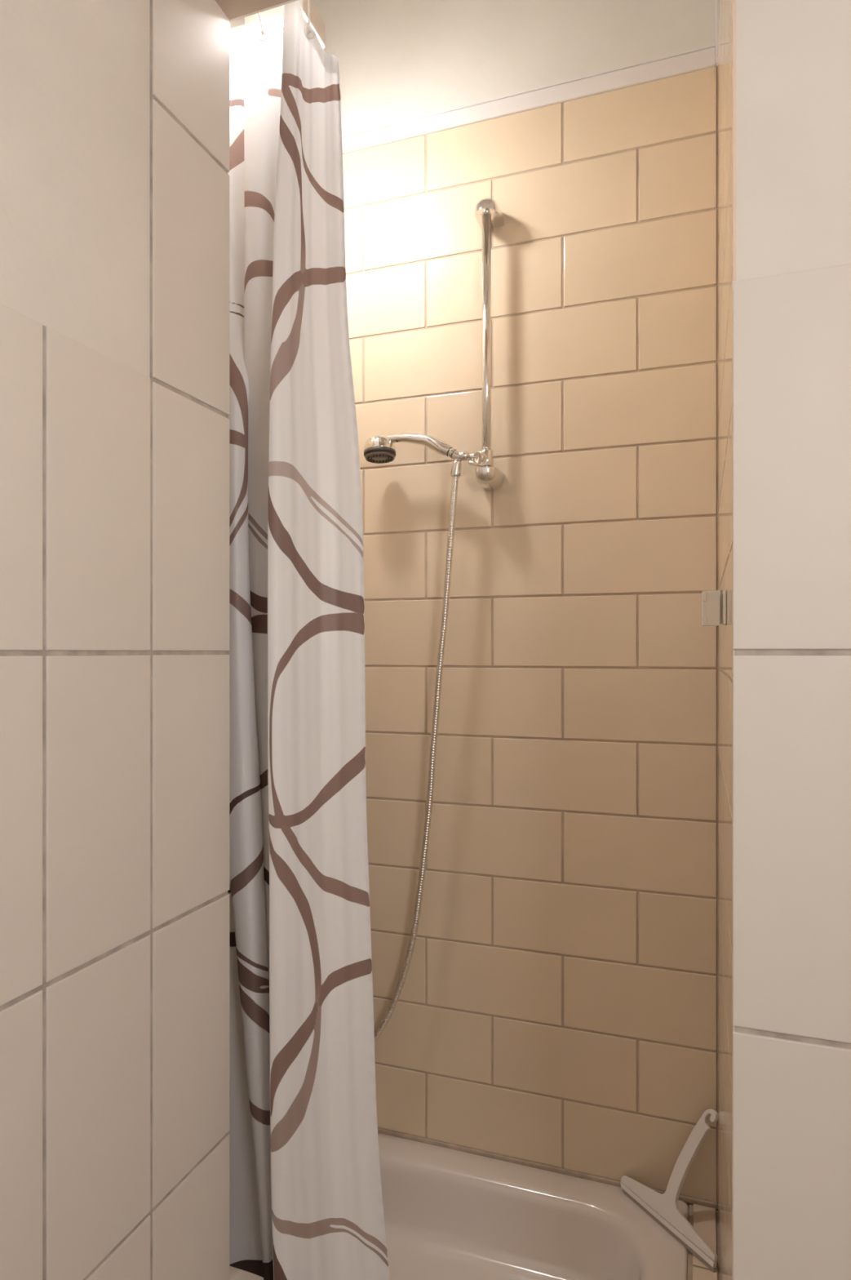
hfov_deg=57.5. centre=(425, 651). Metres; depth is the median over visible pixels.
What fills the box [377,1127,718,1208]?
trim
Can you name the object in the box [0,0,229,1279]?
wall
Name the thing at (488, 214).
shower rail
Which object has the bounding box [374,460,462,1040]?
shower hose
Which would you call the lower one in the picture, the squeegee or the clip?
the squeegee
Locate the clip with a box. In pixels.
[702,589,726,626]
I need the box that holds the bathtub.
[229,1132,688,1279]
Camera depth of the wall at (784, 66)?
0.81 m
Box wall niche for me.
[229,17,244,71]
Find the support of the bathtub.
on the floor
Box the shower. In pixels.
[364,432,468,463]
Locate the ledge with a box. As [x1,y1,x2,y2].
[688,1204,720,1279]
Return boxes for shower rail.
[468,198,504,490]
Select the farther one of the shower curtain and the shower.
the shower
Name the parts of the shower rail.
holder arm, lever, knob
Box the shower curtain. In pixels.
[227,0,390,1279]
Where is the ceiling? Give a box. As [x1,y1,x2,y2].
[215,0,290,19]
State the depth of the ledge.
1.44 m
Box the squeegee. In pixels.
[620,1108,718,1272]
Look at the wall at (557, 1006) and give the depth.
1.63 m
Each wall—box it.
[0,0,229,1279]
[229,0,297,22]
[311,0,719,1210]
[718,0,850,1279]
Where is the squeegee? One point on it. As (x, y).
(664, 1208)
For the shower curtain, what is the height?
2.346 m
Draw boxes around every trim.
[342,44,715,154]
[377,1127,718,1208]
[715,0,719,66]
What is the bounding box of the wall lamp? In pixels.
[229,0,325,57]
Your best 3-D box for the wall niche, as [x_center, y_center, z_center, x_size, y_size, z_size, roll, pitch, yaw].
[-0.438,-0.185,1.604,0.104,2.970,0.512,0,0,19]
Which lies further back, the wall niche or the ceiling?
the wall niche

